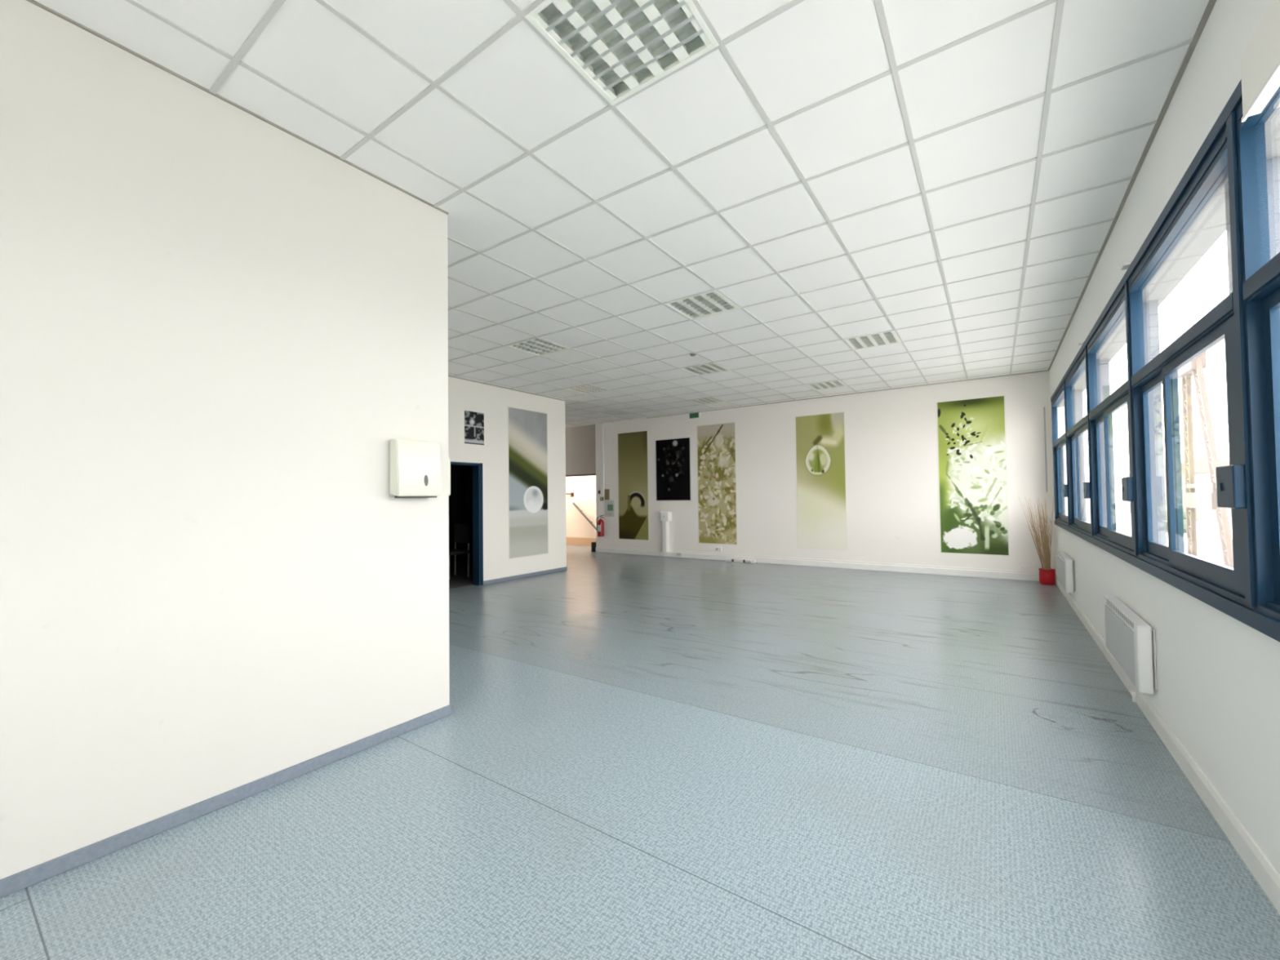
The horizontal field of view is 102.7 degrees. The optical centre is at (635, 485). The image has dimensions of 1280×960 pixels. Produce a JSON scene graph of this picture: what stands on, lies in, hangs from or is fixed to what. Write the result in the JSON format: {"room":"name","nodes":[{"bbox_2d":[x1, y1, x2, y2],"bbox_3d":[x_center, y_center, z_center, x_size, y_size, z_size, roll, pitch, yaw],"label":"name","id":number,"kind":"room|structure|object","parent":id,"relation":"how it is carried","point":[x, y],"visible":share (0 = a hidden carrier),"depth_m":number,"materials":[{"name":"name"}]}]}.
{"room":"empty office room","nodes":[
{"label":"empty office room","id":0,"kind":"room"},
{"bbox_2d":[0,0,449,879],"bbox_3d":[-2.695,-0.206,1.744,0.300,3.467,4.505,-2,-2,35],"label":"wall","id":1,"kind":"structure","parent":0,"point":[219,329],"depth_m":2.37,"materials":[{"name":"beige paint"}]},
{"bbox_2d":[0,703,451,897],"bbox_3d":[-3.641,1.522,2.390,2.694,0.065,4.517,-2,-2,35],"label":"baseboard","id":2,"kind":"structure","parent":1,"relation":"attached to","point":[21,880],"depth_m":2.35,"materials":[{"name":"grey plastic"}]},
{"bbox_2d":[389,439,441,497],"bbox_3d":[-1.390,-0.101,3.243,0.111,0.364,0.296,-2,-2,35],"label":"dispenser","id":3,"kind":"object","parent":1,"relation":"attached to","point":[415,468],"visible":1,"depth_m":3.18,"materials":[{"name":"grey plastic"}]},
{"bbox_2d":[26,0,1216,418],"bbox_3d":[-0.238,-1.850,5.252,7.890,0.010,13.030,-2,-2,35],"label":"trim","id":4,"kind":"structure","parent":1,"relation":"attached to","point":[1211,4],"depth_m":2.73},
{"bbox_2d":[448,465,464,562],"bbox_3d":[-5.116,0.031,10.620,0.100,3.467,3.860,-2,-2,35],"label":"wall","id":5,"kind":"structure","parent":0,"point":[456,498],"depth_m":11.89,"materials":[{"name":"paint"}]},
{"bbox_2d":[464,465,472,561],"bbox_3d":[-2.780,0.017,11.266,2.983,3.467,0.120,-2,-2,35],"label":"wall","id":6,"kind":"structure","parent":0,"point":[468,469],"depth_m":11.96,"materials":[{"name":"paint"}]},
{"bbox_2d":[448,376,566,581],"bbox_3d":[-3.063,-0.052,8.145,0.140,3.467,5.555,-2,-2,35],"label":"wall","id":7,"kind":"structure","parent":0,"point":[491,401],"depth_m":9.02,"materials":[{"name":"beige paint"}]},
{"bbox_2d":[450,462,483,585],"bbox_3d":[-2.913,0.654,8.323,0.168,2.059,0.933,-2,-2,35],"label":"door frame","id":8,"kind":"structure","parent":7,"relation":"attached to","point":[477,495],"depth_m":8.63,"materials":[{"name":"blue paint"}]},
{"bbox_2d":[463,409,484,445],"bbox_3d":[-2.699,-0.956,8.578,0.006,0.555,0.405,-2,-2,35],"label":"poster","id":9,"kind":"object","parent":7,"relation":"attached to","point":[473,421],"visible":1,"depth_m":8.57,"materials":[{"name":"black paper"}]},
{"bbox_2d":[483,566,567,585],"bbox_3d":[-3.028,1.648,8.115,0.152,0.065,5.547,-2,-2,35],"label":"baseboard","id":10,"kind":"structure","parent":7,"relation":"attached to","point":[518,576],"depth_m":9.38,"materials":[{"name":"grey plastic"}]},
{"bbox_2d":[507,405,548,559],"bbox_3d":[-1.986,-0.042,9.555,0.007,2.745,1.000,-2,-2,35],"label":"wall mural","id":11,"kind":"object","parent":7,"relation":"attached to","point":[527,429],"visible":1,"depth_m":9.52},
{"bbox_2d":[565,475,596,537],"bbox_3d":[-1.279,0.389,14.770,5.200,2.850,1.170,-2,-2,35],"label":"wall","id":12,"kind":"structure","parent":0,"point":[584,487],"depth_m":15.59,"materials":[{"name":"beige paint"}]},
{"bbox_2d":[565,492,573,496],"bbox_3d":[-2.000,0.285,15.805,0.305,0.102,0.068,-2,-2,35],"label":"coat hook","id":13,"kind":"object","parent":12,"relation":"attached to","point":[571,494],"visible":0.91,"depth_m":15.75,"materials":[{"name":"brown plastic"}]},
{"bbox_2d":[566,537,596,546],"bbox_3d":[-1.041,1.700,15.143,5.100,0.240,0.015,-2,-2,35],"label":"baseboard","id":14,"kind":"structure","parent":12,"relation":"attached to","point":[570,540],"depth_m":15.59,"materials":[{"name":"beige paint"}]},
{"bbox_2d":[572,502,596,530],"bbox_3d":[-1.312,1.127,15.272,1.414,1.233,0.135,-2,-2,35],"label":"handrail","id":15,"kind":"object","parent":12,"relation":"attached to","point":[573,503],"visible":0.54,"depth_m":15.35,"materials":[{"name":"grey paint"}]},
{"bbox_2d":[34,0,1208,427],"bbox_3d":[-2.754,-1.815,6.039,12.913,0.020,14.630,-2,-2,35],"label":"ceiling","id":16,"kind":"structure","parent":0,"point":[812,51],"depth_m":3.02,"materials":[{"name":"tile"}]},
{"bbox_2d":[506,337,569,355],"bbox_3d":[-1.268,-1.846,6.689,0.588,0.093,0.588,-2,-2,35],"label":"ceiling light","id":17,"kind":"object","parent":16,"relation":"attached to","point":[537,346],"visible":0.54,"depth_m":6.70,"materials":[{"name":"metal"}]},
{"bbox_2d":[564,384,608,394],"bbox_3d":[-0.872,-1.789,9.342,0.588,0.093,0.588,-2,-2,35],"label":"ceiling light","id":18,"kind":"object","parent":16,"relation":"attached to","point":[588,388],"visible":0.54,"depth_m":9.36,"materials":[{"name":"metal"}]},
{"bbox_2d":[598,409,632,416],"bbox_3d":[-0.475,-1.732,11.996,0.588,0.093,0.588,-2,-2,35],"label":"ceiling light","id":19,"kind":"object","parent":16,"relation":"attached to","point":[616,412],"visible":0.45,"depth_m":12.03,"materials":[{"name":"metal"}]},
{"bbox_2d":[524,0,719,105],"bbox_3d":[-0.045,-1.966,2.167,0.588,0.093,0.588,-2,-2,35],"label":"ceiling light","id":20,"kind":"object","parent":16,"relation":"attached to","point":[620,47],"visible":0.96,"depth_m":2.22,"materials":[{"name":"white metal"}]},
{"bbox_2d":[125,0,1192,426],"bbox_3d":[-2.757,-1.805,6.034,12.913,0.012,14.642,-2,-2,35],"label":"grid","id":21,"kind":"object","parent":16,"relation":"attached to","point":[276,5],"visible":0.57,"depth_m":3.17,"materials":[{"name":"grey metal"}]},
{"bbox_2d":[688,352,697,356],"bbox_3d":[0.797,-1.800,7.072,0.110,0.038,0.110,-2,-2,35],"label":"smoke detector","id":22,"kind":"object","parent":16,"relation":"attached to","point":[692,354],"visible":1,"depth_m":7.05,"materials":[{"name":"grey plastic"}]},
{"bbox_2d":[663,289,740,319],"bbox_3d":[0.696,-1.902,5.311,0.588,0.093,0.588,-2,-2,35],"label":"ceiling light","id":23,"kind":"object","parent":16,"relation":"attached to","point":[710,303],"visible":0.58,"depth_m":5.31,"materials":[{"name":"metal"}]},
{"bbox_2d":[680,362,730,375],"bbox_3d":[1.093,-1.845,7.965,0.588,0.093,0.588,-2,-2,35],"label":"ceiling light","id":24,"kind":"object","parent":16,"relation":"attached to","point":[713,367],"visible":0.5,"depth_m":7.97,"materials":[{"name":"metal"}]},
{"bbox_2d":[688,397,725,404],"bbox_3d":[1.489,-1.788,10.618,0.588,0.093,0.588,-2,-2,35],"label":"ceiling light","id":25,"kind":"object","parent":16,"relation":"attached to","point":[708,400],"visible":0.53,"depth_m":10.64,"materials":[{"name":"metal"}]},
{"bbox_2d":[804,380,847,390],"bbox_3d":[3.453,-1.845,9.240,0.588,0.093,0.588,-2,-2,35],"label":"ceiling light","id":26,"kind":"object","parent":16,"relation":"attached to","point":[836,384],"visible":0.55,"depth_m":9.26,"materials":[{"name":"metal"}]},
{"bbox_2d":[843,330,901,350],"bbox_3d":[3.057,-1.901,6.587,0.588,0.093,0.588,-2,-2,35],"label":"ceiling light","id":27,"kind":"object","parent":16,"relation":"attached to","point":[887,337],"visible":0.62,"depth_m":6.59,"materials":[{"name":"metal"}]},
{"bbox_2d":[0,544,1279,959],"bbox_3d":[-1.620,1.707,7.495,12.933,0.124,15.200,-2,-2,35],"label":"floor","id":28,"kind":"structure","parent":0,"point":[636,757],"depth_m":2.36,"materials":[{"name":"blue plastic"}]},
{"bbox_2d":[448,524,470,579],"bbox_3d":[-3.408,1.226,9.523,0.460,0.976,0.475,-2,-2,35],"label":"office chair","id":29,"kind":"object","parent":28,"relation":"on","point":[461,531],"visible":0.68,"depth_m":9.62,"materials":[{"name":"fabric"}]},
{"bbox_2d":[591,542,595,551],"bbox_3d":[-1.113,1.657,13.709,0.100,0.260,0.103,-2,-2,35],"label":"trash can","id":30,"kind":"object","parent":28,"relation":"on","point":[593,544],"visible":1,"depth_m":13.68,"materials":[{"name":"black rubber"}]},
{"bbox_2d":[725,558,755,563],"bbox_3d":[2.303,1.655,11.221,0.680,0.065,0.115,-2,-2,35],"label":"power strip","id":31,"kind":"object","parent":28,"relation":"on","point":[738,560],"visible":1,"depth_m":11.17,"materials":[{"name":"white plastic"}]},
{"bbox_2d":[1019,499,1055,585],"bbox_3d":[6.381,0.867,8.103,0.418,1.395,0.300,-1,-1,23],"label":"potted plant","id":32,"kind":"object","parent":28,"relation":"on","point":[1046,575],"visible":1,"depth_m":8.05,"materials":[{"name":"brown plant"}]},
{"bbox_2d":[1130,690,1136,702],"bbox_3d":[3.444,1.459,3.530,0.040,0.070,0.039,-2,-2,35],"label":"pipe stub","id":33,"kind":"object","parent":28,"relation":"on","point":[1133,692],"visible":0.86,"depth_m":3.52,"materials":[{"name":"white paint"}]},
{"bbox_2d":[564,370,1055,572],"bbox_3d":[1.606,-0.021,11.964,13.163,3.467,0.120,-2,-2,35],"label":"wall","id":34,"kind":"structure","parent":0,"point":[891,456],"depth_m":9.89,"materials":[{"name":"paint"}]},
{"bbox_2d":[565,473,595,476],"bbox_3d":[-1.556,-0.271,14.123,1.220,0.045,0.024,-2,-2,35],"label":"rail","id":35,"kind":"object","parent":34,"relation":"in","point":[591,474],"depth_m":14.07,"materials":[{"name":"white metal"}]},
{"bbox_2d":[596,515,604,537],"bbox_3d":[-0.913,1.073,13.514,0.199,0.575,0.189,0,-1,-16],"label":"fire extinguisher","id":36,"kind":"object","parent":34,"relation":"attached to","point":[600,523],"visible":1,"depth_m":13.46,"materials":[{"name":"red paint"}]},
{"bbox_2d":[600,422,604,495],"bbox_3d":[-0.880,-0.682,13.614,0.100,1.927,0.050,-2,-2,35],"label":"cable conduit","id":37,"kind":"object","parent":34,"relation":"attached to","point":[602,425],"visible":1,"depth_m":13.59,"materials":[{"name":"white paint"}]},
{"bbox_2d":[604,488,609,499],"bbox_3d":[-0.749,0.248,13.528,0.150,0.290,0.018,-2,-2,35],"label":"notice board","id":38,"kind":"object","parent":34,"relation":"attached to","point":[606,491],"visible":1,"depth_m":13.52,"materials":[{"name":"beige paint"}]},
{"bbox_2d":[604,500,614,516],"bbox_3d":[-0.680,0.616,13.476,0.315,0.430,0.015,-2,-2,35],"label":"evacuation plan","id":39,"kind":"object","parent":34,"relation":"attached to","point":[609,504],"visible":1,"depth_m":13.46,"materials":[{"name":"grey paper"}]},
{"bbox_2d":[607,504,613,511],"bbox_3d":[-0.657,0.593,13.454,0.180,0.165,0.004,-2,-2,35],"label":"print","id":40,"kind":"object","parent":39,"relation":"attached to","point":[610,507],"depth_m":13.45},
{"bbox_2d":[617,430,648,540],"bbox_3d":[-0.060,0.016,13.056,0.950,2.765,0.005,-2,-2,35],"label":"wall mural","id":41,"kind":"object","parent":34,"relation":"attached to","point":[633,446],"visible":1,"depth_m":13.04},
{"bbox_2d":[660,511,671,552],"bbox_3d":[0.745,1.133,12.364,0.240,0.970,0.186,-2,-2,35],"label":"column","id":42,"kind":"structure","parent":34,"relation":"attached to","point":[665,517],"depth_m":12.32,"materials":[{"name":"white plastic"}]},
{"bbox_2d":[655,436,691,501],"bbox_3d":[0.911,-0.372,12.371,0.985,1.515,0.021,-2,-2,35],"label":"framed picture","id":43,"kind":"object","parent":34,"relation":"attached to","point":[673,455],"visible":1,"depth_m":12.35},
{"bbox_2d":[689,412,700,418],"bbox_3d":[1.405,-1.634,12.025,0.270,0.130,0.049,-2,-2,35],"label":"exit sign","id":44,"kind":"object","parent":34,"relation":"attached to","point":[697,415],"visible":1,"depth_m":12.00,"materials":[{"name":"green plastic"}]},
{"bbox_2d":[696,422,737,545],"bbox_3d":[1.859,-0.029,11.710,0.980,2.765,0.005,-2,-2,35],"label":"wall mural","id":45,"kind":"object","parent":34,"relation":"attached to","point":[716,442],"visible":1,"depth_m":11.70},
{"bbox_2d":[715,546,722,551],"bbox_3d":[1.904,1.452,11.627,0.140,0.090,0.054,-2,-2,35],"label":"wall socket","id":46,"kind":"object","parent":34,"relation":"attached to","point":[717,548],"visible":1,"depth_m":11.60,"materials":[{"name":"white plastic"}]},
{"bbox_2d":[595,546,1039,581],"bbox_3d":[2.849,1.600,10.967,9.527,0.150,0.045,-2,-2,35],"label":"baseboard","id":47,"kind":"structure","parent":34,"relation":"attached to","point":[910,568],"depth_m":10.00,"materials":[{"name":"white paint"}]},
{"bbox_2d":[795,411,848,550],"bbox_3d":[3.758,-0.076,10.378,0.990,2.750,0.005,-2,-2,35],"label":"wall mural","id":48,"kind":"object","parent":34,"relation":"attached to","point":[820,438],"visible":1,"depth_m":10.36},
{"bbox_2d":[936,395,1009,556],"bbox_3d":[5.857,-0.153,8.906,1.010,2.725,0.005,-2,-2,35],"label":"wall mural","id":49,"kind":"object","parent":34,"relation":"attached to","point":[973,482],"visible":1,"depth_m":8.89},
{"bbox_2d":[1021,565,1053,569],"bbox_3d":[6.564,1.363,8.354,0.420,0.060,0.060,-2,-2,35],"label":"socket","id":50,"kind":"object","parent":34,"relation":"attached to","point":[1023,567],"visible":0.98,"depth_m":8.42,"materials":[{"name":"white plastic"}]},
{"bbox_2d":[1043,406,1048,492],"bbox_3d":[6.680,-0.580,8.328,0.020,1.390,0.023,-2,-2,35],"label":"conduit","id":51,"kind":"object","parent":34,"relation":"attached to","point":[1044,413],"visible":1,"depth_m":8.32,"materials":[{"name":"grey plastic"}]},
{"bbox_2d":[1048,0,1279,875],"bbox_3d":[3.098,-0.330,2.901,0.200,3.827,13.250,-2,-2,35],"label":"wall","id":52,"kind":"structure","parent":0,"point":[1218,691],"depth_m":2.38,"materials":[{"name":"white paint"}]},
{"bbox_2d":[1051,402,1058,519],"bbox_3d":[6.468,-0.380,7.867,0.060,1.895,0.110,-2,-2,35],"label":"window post","id":53,"kind":"object","parent":52,"relation":"attached to","point":[1054,412],"visible":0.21,"depth_m":7.83,"materials":[{"name":"blue paint"}]},
{"bbox_2d":[1050,377,1073,531],"bbox_3d":[5.907,-0.382,7.106,0.103,1.937,1.890,-2,-2,35],"label":"window","id":54,"kind":"structure","parent":52,"relation":"in","point":[1064,521],"depth_m":6.52,"materials":[{"name":"blue metal"}]},
{"bbox_2d":[1056,551,1075,593],"bbox_3d":[5.602,1.113,6.663,0.085,0.412,1.120,-2,-2,35],"label":"radiator","id":55,"kind":"object","parent":52,"relation":"attached to","point":[1065,564],"visible":1,"depth_m":6.26,"materials":[{"name":"white metal"}]},
{"bbox_2d":[1057,551,1066,562],"bbox_3d":[5.596,0.944,6.712,0.016,0.068,0.990,-2,-2,35],"label":"grille","id":56,"kind":"object","parent":55,"relation":"attached to","point":[1061,557],"depth_m":6.78,"materials":[{"name":"white metal"}]},
{"bbox_2d":[1077,341,1084,345],"bbox_3d":[4.484,-1.412,5.139,0.050,0.050,0.100,-2,-2,35],"label":"bracket","id":57,"kind":"object","parent":52,"relation":"attached to","point":[1080,343],"visible":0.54,"depth_m":5.11,"materials":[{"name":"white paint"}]},
{"bbox_2d":[1063,340,1098,543],"bbox_3d":[4.853,-0.404,5.604,0.103,1.937,1.890,-2,-2,35],"label":"window","id":58,"kind":"structure","parent":52,"relation":"in","point":[1084,530],"depth_m":5.07,"materials":[{"name":"blue metal"}]},
{"bbox_2d":[1085,271,1146,566],"bbox_3d":[3.799,-0.426,4.102,0.103,1.937,1.890,-2,-2,35],"label":"window","id":59,"kind":"structure","parent":52,"relation":"in","point":[1127,548],"depth_m":3.52,"materials":[{"name":"blue metal"}]},
{"bbox_2d":[1120,261,1132,270],"bbox_3d":[3.255,-1.438,3.387,0.050,0.050,0.100,-2,-2,35],"label":"bracket","id":60,"kind":"object","parent":52,"relation":"attached to","point":[1125,265],"visible":0.52,"depth_m":3.37,"materials":[{"name":"white paint"}]},
{"bbox_2d":[1103,594,1157,694],"bbox_3d":[3.430,1.067,3.569,0.085,0.412,1.160,-2,-2,35],"label":"radiator","id":61,"kind":"object","parent":52,"relation":"attached to","point":[1131,640],"visible":1,"depth_m":3.29,"materials":[{"name":"white metal"}]},
{"bbox_2d":[1105,595,1137,631],"bbox_3d":[3.425,0.898,3.618,0.016,0.068,1.030,-2,-2,35],"label":"grille","id":62,"kind":"object","parent":61,"relation":"attached to","point":[1123,615],"depth_m":3.58,"materials":[{"name":"white metal"}]},
{"bbox_2d":[1142,300,1167,545],"bbox_3d":[3.590,-0.350,3.576,0.110,1.825,0.160,-2,-2,35],"label":"pier","id":63,"kind":"object","parent":52,"relation":"attached to","point":[1150,309],"visible":0.36,"depth_m":3.50,"materials":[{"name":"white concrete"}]},
{"bbox_2d":[1055,575,1279,914],"bbox_3d":[3.026,1.427,2.913,0.014,0.115,13.030,-2,-2,35],"label":"baseboard","id":64,"kind":"structure","parent":52,"relation":"attached to","point":[1261,868],"depth_m":2.37,"materials":[{"name":"white paint"}]},
{"bbox_2d":[1057,102,1279,407],"bbox_3d":[3.916,-1.320,4.067,0.165,0.130,9.175,-2,-2,35],"label":"soffit","id":65,"kind":"structure","parent":52,"relation":"attached to","point":[1209,224],"depth_m":2.78,"materials":[{"name":"white"}]},
{"bbox_2d":[1126,93,1275,628],"bbox_3d":[2.745,-0.448,2.600,0.103,1.937,1.890,-2,-2,35],"label":"window","id":66,"kind":"structure","parent":52,"relation":"in","point":[1242,486],"depth_m":1.98,"materials":[{"name":"blue paint"}]},
{"bbox_2d":[1232,79,1279,642],"bbox_3d":[1.691,-0.470,1.098,0.103,1.937,1.890,-2,-2,35],"label":"window","id":67,"kind":"structure","parent":52,"relation":"in","point":[1264,285],"depth_m":1.76,"materials":[{"name":"blue metal"}]},
{"bbox_2d":[1240,0,1279,122],"bbox_3d":[1.672,-1.384,1.123,0.045,0.225,1.577,-2,-2,35],"label":"roller blind","id":68,"kind":"object","parent":52,"relation":"attached to","point":[1260,60],"visible":1,"depth_m":1.65,"materials":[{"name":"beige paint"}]},
{"bbox_3d":[3.986,0.578,3.990,0.160,0.100,9.175,-2,-2,35],"label":"ledge","id":69,"kind":"object","parent":52,"relation":"attached to","visible":0},
{"bbox_2d":[1071,389,1086,521],"bbox_3d":[5.698,-0.306,6.580,0.110,1.825,0.160,-2,-2,35],"label":"pier","id":70,"kind":"object","parent":69,"relation":"on","point":[1077,403],"visible":0.29,"depth_m":6.52,"materials":[{"name":"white concrete"}]},
{"bbox_2d":[1096,358,1110,526],"bbox_3d":[4.644,-0.328,5.078,0.110,1.825,0.160,-2,-2,35],"label":"pier","id":71,"kind":"object","parent":69,"relation":"on","point":[1102,365],"visible":0.29,"depth_m":5.02,"materials":[{"name":"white paint"}]},
{"bbox_2d":[1224,155,1279,310],"bbox_3d":[2.536,-0.372,2.074,0.110,1.825,0.160,-2,-2,35],"label":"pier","id":72,"kind":"object","parent":69,"relation":"on","point":[1273,165],"visible":0.1,"depth_m":2.01,"materials":[{"name":"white concrete"}]},
{"label":"outside","id":73,"kind":"structure","parent":0,"visible":0},
{"bbox_2d":[1086,503,1232,564],"bbox_3d":[23.242,1.488,3.002,120.000,0.200,150.000,-2,-2,35],"label":"pavement","id":74,"kind":"structure","parent":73,"point":[1209,546],"depth_m":19.32,"materials":[{"name":"concrete"}]},
{"bbox_2d":[1119,457,1231,517],"bbox_3d":[35.869,0.163,33.256,5.600,3.550,7.600,-2,-2,35],"label":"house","id":75,"kind":"structure","parent":74,"relation":"on","point":[1202,472],"depth_m":30.40,"materials":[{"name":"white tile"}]},
{"bbox_2d":[1165,501,1204,533],"bbox_3d":[20.504,1.300,19.637,1.365,1.455,1.715,-1,-1,11],"label":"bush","id":76,"kind":"object","parent":74,"relation":"on","point":[1199,512],"visible":0.09,"depth_m":18.89,"materials":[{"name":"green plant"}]},
{"bbox_2d":[1177,351,1233,568],"bbox_3d":[12.341,-0.625,11.063,0.240,4.730,2.797,-2,-2,35],"label":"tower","id":77,"kind":"structure","parent":74,"relation":"on","point":[1193,500],"depth_m":11.27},
{"bbox_3d":[-3.188,-0.130,4.749,3.959,3.467,0.150,-2,-2,35],"label":"wall","id":78,"kind":"structure","parent":0,"visible":0},
{"bbox_2d":[448,457,450,495],"bbox_3d":[-1.442,-0.058,3.681,0.265,0.280,0.115,-2,-2,35],"label":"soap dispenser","id":79,"kind":"object","parent":78,"relation":"attached to","point":[449,459],"visible":0.09,"depth_m":3.63,"materials":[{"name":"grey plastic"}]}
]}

